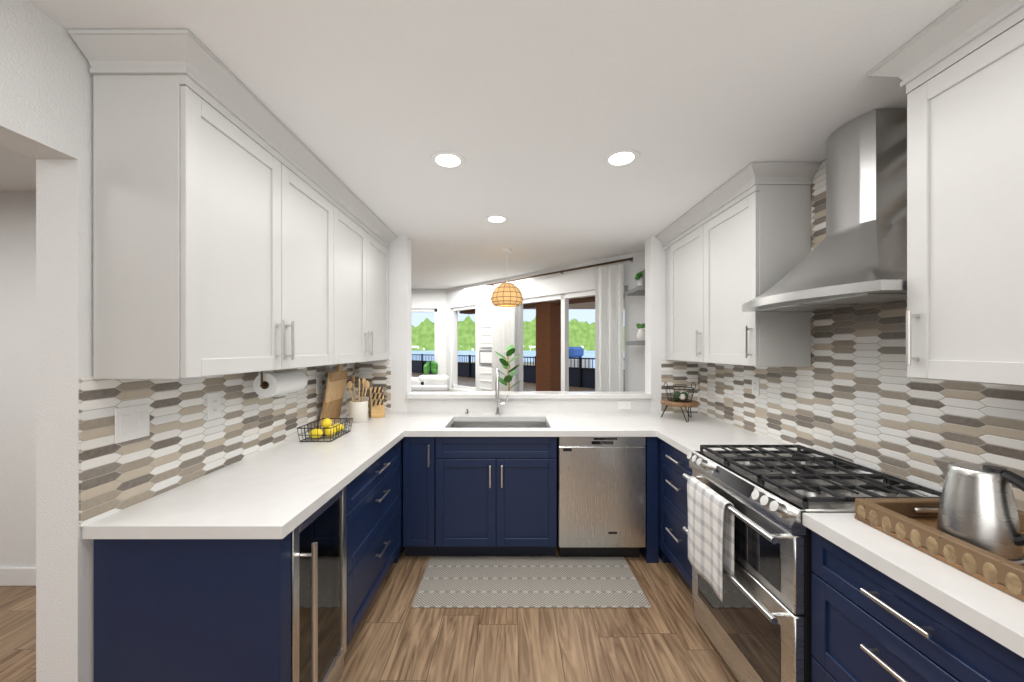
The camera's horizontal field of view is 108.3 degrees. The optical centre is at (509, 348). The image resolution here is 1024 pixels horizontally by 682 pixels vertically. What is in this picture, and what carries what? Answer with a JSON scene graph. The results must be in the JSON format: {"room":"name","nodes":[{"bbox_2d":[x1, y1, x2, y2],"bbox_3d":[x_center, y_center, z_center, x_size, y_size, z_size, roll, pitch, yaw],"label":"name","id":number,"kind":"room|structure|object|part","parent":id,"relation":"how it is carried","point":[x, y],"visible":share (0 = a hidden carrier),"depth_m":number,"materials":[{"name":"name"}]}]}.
{"room":"kitchen","nodes":[
{"label":"kitchen","id":0,"kind":"room"},
{"bbox_2d":[0,192,35,566],"bbox_3d":[-4.670,0.250,2.360,6.380,2.440,0.120,0,0,0],"label":"wall","id":1,"kind":"structure","parent":0,"point":[17,379],"depth_m":2.30,"materials":[{"name":"paint"}]},
{"bbox_2d":[0,567,35,585],"bbox_3d":[-4.670,1.415,2.292,6.380,0.110,0.015,0,0,0],"label":"baseboard","id":2,"kind":"structure","parent":1,"relation":"attached to","point":[17,576],"depth_m":2.29,"materials":[{"name":"white wood"}]},
{"bbox_2d":[0,0,93,681],"bbox_3d":[-1.415,0.250,0.420,0.130,2.440,5.840,0,0,0],"label":"wall","id":3,"kind":"structure","parent":0,"point":[64,363],"depth_m":1.15,"materials":[{"name":"paint"}]},
{"bbox_2d":[86,57,343,378],"bbox_3d":[-1.192,-0.407,1.722,0.298,1.014,1.065,0,0,0],"label":"upper cabinet","id":4,"kind":"object","parent":3,"relation":"attached to","point":[239,226],"depth_m":1.24,"materials":[{"name":"white wood"}]},
{"bbox_2d":[253,370,307,396],"bbox_3d":[-1.254,0.185,1.982,0.179,0.169,0.355,0,0,0],"label":"paper towel roll","id":5,"kind":"object","parent":4,"relation":"attached to","point":[278,384],"visible":0.92,"depth_m":1.90,"materials":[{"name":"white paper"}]},
{"bbox_2d":[79,363,353,526],"bbox_3d":[-1.347,0.325,2.179,0.006,0.470,2.042,0,0,0],"label":"backsplash","id":6,"kind":"structure","parent":3,"relation":"attached to","point":[185,441],"depth_m":1.49,"materials":[{"name":"tile"}]},
{"bbox_2d":[115,403,149,443],"bbox_3d":[-1.339,0.265,1.315,0.008,0.120,0.120,0,0,0],"label":"switch plate","id":7,"kind":"object","parent":6,"relation":"attached to","point":[132,422],"visible":1,"depth_m":1.31,"materials":[{"name":"white plastic"}]},
{"bbox_2d":[207,392,219,419],"bbox_3d":[-1.339,0.260,1.675,0.008,0.118,0.072,0,0,0],"label":"electrical outlet","id":8,"kind":"object","parent":6,"relation":"attached to","point":[213,405],"visible":1,"depth_m":1.67,"materials":[{"name":"white plastic"}]},
{"bbox_2d":[316,376,321,393],"bbox_3d":[-1.339,0.260,2.600,0.008,0.118,0.072,0,0,0],"label":"electrical outlet","id":9,"kind":"object","parent":6,"relation":"attached to","point":[318,385],"visible":1,"depth_m":2.58,"materials":[{"name":"white plastic"}]},
{"bbox_2d":[344,201,391,363],"bbox_3d":[-1.192,-0.407,2.663,0.298,1.014,1.066,0,0,0],"label":"upper cabinet","id":10,"kind":"object","parent":3,"relation":"attached to","point":[366,249],"depth_m":2.65,"materials":[{"name":"white wood"}]},
{"bbox_2d":[0,362,737,681],"bbox_3d":[-0.860,1.495,18.750,14.000,0.050,42.500,0,0,0],"label":"floor","id":11,"kind":"structure","parent":0,"point":[396,637],"depth_m":1.87,"materials":[{"name":"brown wood"}]},
{"bbox_2d":[210,438,405,677],"bbox_3d":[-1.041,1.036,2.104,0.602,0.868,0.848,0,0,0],"label":"base cabinet","id":12,"kind":"object","parent":11,"relation":"on","point":[250,579],"depth_m":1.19,"materials":[{"name":"blue wood"}]},
{"bbox_2d":[82,429,405,538],"bbox_3d":[-1.029,0.580,1.831,0.629,0.040,1.338,0,0,0],"label":"countertop","id":13,"kind":"structure","parent":12,"relation":"on","point":[282,490],"depth_m":1.41,"materials":[{"name":"stone"}]},
{"bbox_2d":[297,418,352,441],"bbox_3d":[-1.160,0.501,2.340,0.204,0.114,0.303,0,0,0],"label":"basket","id":14,"kind":"object","parent":13,"relation":"on","point":[328,429],"visible":1,"depth_m":2.30,"materials":[{"name":"black metal"}]},
{"bbox_2d":[318,364,347,427],"bbox_3d":[-1.277,0.330,2.700,0.107,0.463,0.280,0,0,0],"label":"cutting board","id":15,"kind":"object","parent":13,"relation":"on","point":[334,393],"visible":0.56,"depth_m":2.67,"materials":[{"name":"brown wood"}]},
{"bbox_2d":[331,413,742,436],"bbox_3d":[0.140,0.691,2.849,2.968,0.262,0.698,0,0,0],"label":"countertop","id":16,"kind":"structure","parent":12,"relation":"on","point":[415,424],"depth_m":2.79,"materials":[{"name":"stone"}]},
{"bbox_2d":[347,375,369,422],"bbox_3d":[-1.155,0.382,2.833,0.158,0.354,0.158,0,0,0],"label":"utensil crock","id":17,"kind":"object","parent":16,"relation":"on","point":[358,411],"visible":1,"depth_m":2.78,"materials":[{"name":"ceramic"}]},
{"bbox_2d":[369,386,384,417],"bbox_3d":[-1.080,0.430,3.011,0.104,0.258,0.228,0,0,-27],"label":"knife block","id":18,"kind":"object","parent":16,"relation":"on","point":[376,403],"visible":1,"depth_m":2.99,"materials":[{"name":"brown wood"}]},
{"bbox_2d":[465,368,508,415],"bbox_3d":[-0.193,0.362,3.020,0.367,0.396,0.221,0,0,0],"label":"faucet","id":19,"kind":"object","parent":16,"relation":"on","point":[498,404],"visible":1,"depth_m":3.07,"materials":[{"name":"silver metal"}]},
{"bbox_2d":[661,382,699,421],"bbox_3d":[1.340,0.413,2.920,0.280,0.291,0.280,0,0,0],"label":"stand","id":20,"kind":"object","parent":16,"relation":"on","point":[679,399],"visible":1,"depth_m":2.86,"materials":[{"name":"brown wood"}]},
{"bbox_2d":[291,485,346,681],"bbox_3d":[-1.009,1.037,1.466,0.658,0.866,0.420,0,0,0],"label":"wine fridge","id":21,"kind":"object","parent":11,"relation":"on","point":[318,593],"visible":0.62,"depth_m":1.46,"materials":[{"name":"black glass"}]},
{"bbox_2d":[411,375,448,391],"bbox_3d":[-1.850,0.900,5.375,2.020,1.040,0.850,0,0,0],"label":"sofa","id":22,"kind":"object","parent":11,"relation":"on","point":[430,383],"visible":0.1,"depth_m":5.15,"materials":[{"name":"fabric"}]},
{"bbox_2d":[423,361,437,374],"bbox_3d":[-1.310,0.837,6.020,0.300,1.266,0.292,0,0,0],"label":"plant","id":23,"kind":"object","parent":11,"relation":"on","point":[434,367],"visible":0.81,"depth_m":6.00,"materials":[{"name":"green plant"}]},
{"bbox_2d":[403,437,458,555],"bbox_3d":[-0.595,1.036,2.861,0.282,0.868,0.662,0,0,0],"label":"base cabinet","id":24,"kind":"object","parent":11,"relation":"on","point":[425,459],"depth_m":2.53,"materials":[{"name":"blue wood"}]},
{"bbox_2d":[476,391,513,391],"bbox_3d":[-0.160,0.960,3.680,0.420,1.020,0.400,0,0,0],"label":"dining chair","id":25,"kind":"object","parent":11,"relation":"on","point":[494,391],"depth_m":3.84,"materials":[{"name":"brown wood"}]},
{"bbox_2d":[447,445,556,555],"bbox_3d":[-0.095,1.155,2.861,0.834,0.630,0.662,0,0,0],"label":"base cabinet","id":26,"kind":"object","parent":11,"relation":"on","point":[479,496],"depth_m":2.54,"materials":[{"name":"blue wood"}]},
{"bbox_2d":[495,345,519,390],"bbox_3d":[-0.030,0.715,4.550,0.340,1.510,0.335,0,0,0],"label":"plant","id":27,"kind":"object","parent":11,"relation":"on","point":[510,350],"visible":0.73,"depth_m":4.54,"materials":[{"name":"green plant"}]},
{"bbox_2d":[459,296,594,390],"bbox_3d":[1.239,0.172,5.387,7.500,2.605,1.740,0,0,45],"label":"patio post","id":28,"kind":"object","parent":11,"relation":"on","point":[548,345],"visible":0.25,"depth_m":6.55,"materials":[{"name":"wood"}]},
{"bbox_2d":[411,557,650,607],"bbox_3d":[0.120,1.466,2.342,1.360,0.008,0.505,0,0,0],"label":"rug","id":29,"kind":"object","parent":11,"relation":"on","point":[528,582],"visible":1,"depth_m":2.30,"materials":[{"name":"grey fabric"}]},
{"bbox_2d":[530,391,567,391],"bbox_3d":[0.410,0.960,3.680,0.420,1.020,0.400,0,0,0],"label":"dining chair","id":30,"kind":"object","parent":11,"relation":"on","point":[548,391],"visible":0.04,"depth_m":3.84,"materials":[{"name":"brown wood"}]},
{"bbox_2d":[557,437,645,556],"bbox_3d":[0.632,1.037,2.848,0.599,0.866,0.644,0,0,0],"label":"dishwasher","id":31,"kind":"object","parent":11,"relation":"on","point":[601,496],"visible":0.85,"depth_m":2.53,"materials":[{"name":"silver metal"}]},
{"bbox_2d":[658,438,691,589],"bbox_3d":[1.304,1.036,2.592,0.636,0.868,1.196,0,0,0],"label":"base cabinet","id":32,"kind":"object","parent":11,"relation":"on","point":[673,465],"visible":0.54,"depth_m":2.31,"materials":[{"name":"blue wood"}]},
{"bbox_2d":[654,429,796,454],"bbox_3d":[1.309,0.580,2.246,0.629,0.040,0.508,0,0,0],"label":"countertop","id":33,"kind":"structure","parent":32,"relation":"on","point":[686,441],"depth_m":2.29,"materials":[{"name":"stone"}]},
{"bbox_2d":[683,445,941,681],"bbox_3d":[1.266,0.990,1.624,0.705,0.961,0.724,0,0,0],"label":"range","id":34,"kind":"object","parent":11,"relation":"on","point":[755,624],"visible":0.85,"depth_m":1.46,"materials":[{"name":"silver metal"}]},
{"bbox_2d":[687,476,733,601],"bbox_3d":[0.923,0.861,1.720,0.060,0.419,0.320,0,0,0],"label":"hanging towel","id":35,"kind":"object","parent":34,"relation":"hanging from","point":[710,534],"visible":1,"depth_m":1.67,"materials":[{"name":"white fabric"}]},
{"bbox_2d":[811,530,1023,681],"bbox_3d":[1.321,1.036,0.957,0.602,0.868,0.598,0,0,0],"label":"base cabinet","id":36,"kind":"object","parent":11,"relation":"on","point":[869,623],"visible":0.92,"depth_m":0.99,"materials":[{"name":"blue wood"}]},
{"bbox_2d":[802,513,1023,657],"bbox_3d":[1.309,0.580,0.229,0.629,0.040,2.058,0,0,0],"label":"countertop","id":37,"kind":"structure","parent":36,"relation":"on","point":[993,612],"depth_m":0.91,"materials":[{"name":"stone"}]},
{"bbox_2d":[854,498,1023,601],"bbox_3d":[1.340,0.525,0.887,0.428,0.068,0.663,0,0,0],"label":"tray","id":38,"kind":"object","parent":37,"relation":"on","point":[912,522],"visible":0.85,"depth_m":1.01,"materials":[{"name":"brown wood"}]},
{"bbox_2d":[932,458,1023,565],"bbox_3d":[1.245,0.426,0.963,0.156,0.236,0.206,0,0,0],"label":"kettle","id":39,"kind":"object","parent":38,"relation":"on","point":[977,506],"visible":0.79,"depth_m":0.94,"materials":[{"name":"silver metal"}]},
{"bbox_2d":[411,289,445,374],"bbox_3d":[-4.470,0.235,6.330,6.780,2.470,0.160,0,0,0],"label":"wall","id":40,"kind":"structure","parent":0,"point":[428,298],"depth_m":6.25,"materials":[{"name":"paint"}]},
{"bbox_2d":[0,0,960,308],"bbox_3d":[-0.860,-0.995,3.500,14.000,0.050,12.000,0,0,0],"label":"ceiling","id":41,"kind":"structure","parent":0,"point":[533,113],"depth_m":1.43,"materials":[{"name":"paint"}]},
{"bbox_2d":[430,151,465,169],"bbox_3d":[-0.320,-0.968,1.910,0.184,0.003,0.184,0,0,0],"label":"recessed light","id":42,"kind":"object","parent":41,"relation":"in","point":[444,159],"visible":1,"depth_m":1.91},
{"bbox_2d":[485,215,508,223],"bbox_3d":[-0.100,-0.968,2.780,0.184,0.003,0.184,0,0,0],"label":"recessed light","id":43,"kind":"object","parent":41,"relation":"in","point":[498,219],"visible":1,"depth_m":2.78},
{"bbox_2d":[491,248,522,306],"bbox_3d":[-0.030,-0.713,3.740,0.327,0.572,0.327,0,0,0],"label":"pendant lamp","id":44,"kind":"object","parent":41,"relation":"hanging from","point":[506,294],"visible":1,"depth_m":3.63,"materials":[{"name":"wicker"}]},
{"bbox_2d":[603,149,639,167],"bbox_3d":[0.570,-0.968,1.890,0.184,0.003,0.184,0,0,0],"label":"recessed light","id":45,"kind":"object","parent":41,"relation":"in","point":[619,159],"visible":1,"depth_m":1.89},
{"bbox_2d":[389,236,665,412],"bbox_3d":[0.140,0.250,3.270,2.980,2.440,0.140,0,0,0],"label":"wall","id":46,"kind":"structure","parent":0,"point":[400,302],"depth_m":3.20,"materials":[{"name":"paint"}]},
{"bbox_2d":[354,359,390,412],"bbox_3d":[-1.187,0.325,3.197,0.314,0.470,0.006,0,0,0],"label":"backsplash","id":47,"kind":"structure","parent":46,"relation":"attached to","point":[376,373],"depth_m":3.19,"materials":[{"name":"tile"}]},
{"bbox_2d":[406,392,651,398],"bbox_3d":[0.165,0.415,3.270,2.110,0.040,0.200,0,0,0],"label":"ledge","id":48,"kind":"object","parent":46,"relation":"on","point":[530,395],"depth_m":3.17,"materials":[{"name":"stone"}]},
{"bbox_2d":[618,401,630,409],"bbox_3d":[0.990,0.495,3.195,0.118,0.072,0.008,0,0,0],"label":"outlet","id":49,"kind":"object","parent":46,"relation":"attached to","point":[624,405],"visible":1,"depth_m":3.19,"materials":[{"name":"white plastic"}]},
{"bbox_2d":[661,359,697,412],"bbox_3d":[1.467,0.325,3.197,0.314,0.470,0.006,0,0,0],"label":"backsplash","id":50,"kind":"structure","parent":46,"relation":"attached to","point":[683,374],"depth_m":3.19,"materials":[{"name":"tile"}]},
{"bbox_2d":[446,251,644,391],"bbox_3d":[0.214,0.235,5.069,3.540,2.470,0.160,0,0,45],"label":"wall","id":51,"kind":"structure","parent":0,"point":[478,295],"depth_m":4.52,"materials":[{"name":"paint"}]},
{"bbox_2d":[479,305,491,390],"bbox_3d":[-0.339,0.145,5.478,0.340,1.550,0.037,0,0,45],"label":"wall panels","id":52,"kind":"object","parent":51,"relation":"attached to","point":[485,340],"visible":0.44,"depth_m":5.49,"materials":[{"name":"white wood"}]},
{"bbox_2d":[411,286,627,391],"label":"window","id":53,"kind":"structure","parent":51,"relation":"in","point":[564,298],"depth_m":5.84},
{"bbox_3d":[3.265,0.902,13.427,20.018,1.145,20.011,0,0,0],"label":"exterior railing","id":54,"kind":"part","parent":53,"relation":"part of","materials":[{"name":"black metal"}]},
{"bbox_2d":[486,257,632,285],"bbox_3d":[0.488,-0.915,4.601,2.250,0.024,0.109,0,0,45],"label":"curtain rod","id":55,"kind":"object","parent":51,"relation":"attached to","point":[583,267],"visible":1,"depth_m":4.37,"materials":[{"name":"brown metal"}]},
{"bbox_2d":[492,283,514,391],"bbox_3d":[-0.097,0.285,5.126,0.070,2.330,0.460,0,0,-45],"label":"curtain","id":56,"kind":"object","parent":55,"relation":"hanging from","point":[503,328],"visible":0.31,"depth_m":5.16,"materials":[{"name":"white fabric"}]},
{"bbox_2d":[595,264,623,391],"bbox_3d":[1.062,0.285,3.966,0.070,2.330,0.340,0,0,-45],"label":"curtain","id":57,"kind":"object","parent":55,"relation":"hanging from","point":[609,328],"visible":0.52,"depth_m":3.94,"materials":[{"name":"white fabric"}]},
{"bbox_3d":[1.520,0.235,3.670,0.220,2.470,0.660,0,0,0],"label":"wall","id":58,"kind":"structure","parent":0,"visible":0},
{"bbox_2d":[626,340,644,344],"bbox_3d":[1.289,-0.050,3.555,0.238,0.040,0.370,0,0,0],"label":"shelf","id":59,"kind":"object","parent":58,"relation":"attached to","point":[640,342],"visible":0.52,"depth_m":3.42,"materials":[{"name":"white wood"}]},
{"bbox_2d":[636,323,644,339],"bbox_3d":[1.290,-0.157,3.532,0.120,0.172,0.263,0,0,0],"label":"decor","id":60,"kind":"object","parent":59,"relation":"on","point":[640,335],"visible":0.67,"depth_m":3.58,"materials":[{"name":"white ceramic"}]},
{"bbox_2d":[626,286,644,295],"bbox_3d":[1.289,-0.550,3.555,0.238,0.040,0.370,0,0,0],"label":"shelf","id":61,"kind":"object","parent":58,"relation":"attached to","point":[638,291],"visible":0.54,"depth_m":3.52,"materials":[{"name":"white wood"}]},
{"bbox_2d":[635,269,644,285],"bbox_3d":[1.292,-0.676,3.547,0.136,0.210,0.274,0,0,0],"label":"decor","id":62,"kind":"object","parent":61,"relation":"on","point":[641,274],"visible":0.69,"depth_m":3.58,"materials":[{"name":"green plant"}]},
{"bbox_3d":[1.695,0.235,0.750,0.130,2.470,6.500,0,0,0],"label":"wall","id":63,"kind":"structure","parent":0,"visible":0},
{"bbox_2d":[662,218,694,361],"bbox_3d":[1.472,-0.407,2.832,0.298,1.014,0.729,0,0,0],"label":"upper cabinet","id":64,"kind":"object","parent":63,"relation":"attached to","point":[679,247],"depth_m":2.87,"materials":[{"name":"white wood"}]},
{"bbox_2d":[695,174,814,366],"bbox_3d":[1.472,-0.407,2.292,0.298,1.014,0.600,0,0,0],"label":"upper cabinet","id":65,"kind":"object","parent":63,"relation":"attached to","point":[734,243],"depth_m":2.02,"materials":[{"name":"white wood"}]},
{"bbox_2d":[742,109,906,311],"bbox_3d":[1.383,-0.580,1.613,0.477,0.777,0.744,0,0,0],"label":"range hood","id":66,"kind":"object","parent":63,"relation":"attached to","point":[856,256],"visible":0.88,"depth_m":1.50,"materials":[{"name":"silver metal"}]},
{"bbox_2d":[698,160,1023,510],"bbox_3d":[1.627,-0.205,0.600,0.006,1.530,5.200,0,0,0],"label":"backsplash","id":67,"kind":"structure","parent":63,"relation":"attached to","point":[854,393],"depth_m":1.68,"materials":[{"name":"tile"}]},
{"bbox_2d":[752,377,758,395],"bbox_3d":[1.619,0.250,2.440,0.008,0.118,0.072,0,0,0],"label":"electrical outlet","id":68,"kind":"object","parent":67,"relation":"attached to","point":[755,385],"visible":1,"depth_m":2.44,"materials":[{"name":"white plastic"}]},
{"bbox_2d":[895,0,1023,385],"bbox_3d":[1.472,-0.407,0.954,0.298,1.014,0.564,0,0,0],"label":"upper cabinet","id":69,"kind":"object","parent":63,"relation":"attached to","point":[957,69],"depth_m":1.07,"materials":[{"name":"white wood"}]},
{"label":"outside","id":70,"kind":"structure","parent":0,"visible":0},
{"bbox_2d":[412,309,594,367],"bbox_3d":[0.140,-8.530,70.050,140.000,70.000,0.100,0,0,0],"label":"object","id":71,"kind":"structure","parent":70,"point":[582,328],"depth_m":70.00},
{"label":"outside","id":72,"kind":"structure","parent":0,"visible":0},
{"bbox_2d":[534,347,590,367],"bbox_3d":[3.021,0.595,21.524,1.400,1.350,3.200,0,0,-45],"label":"boat","id":73,"kind":"object","parent":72,"point":[576,352],"visible":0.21,"depth_m":20.14,"materials":[{"name":"blue"}]}
]}

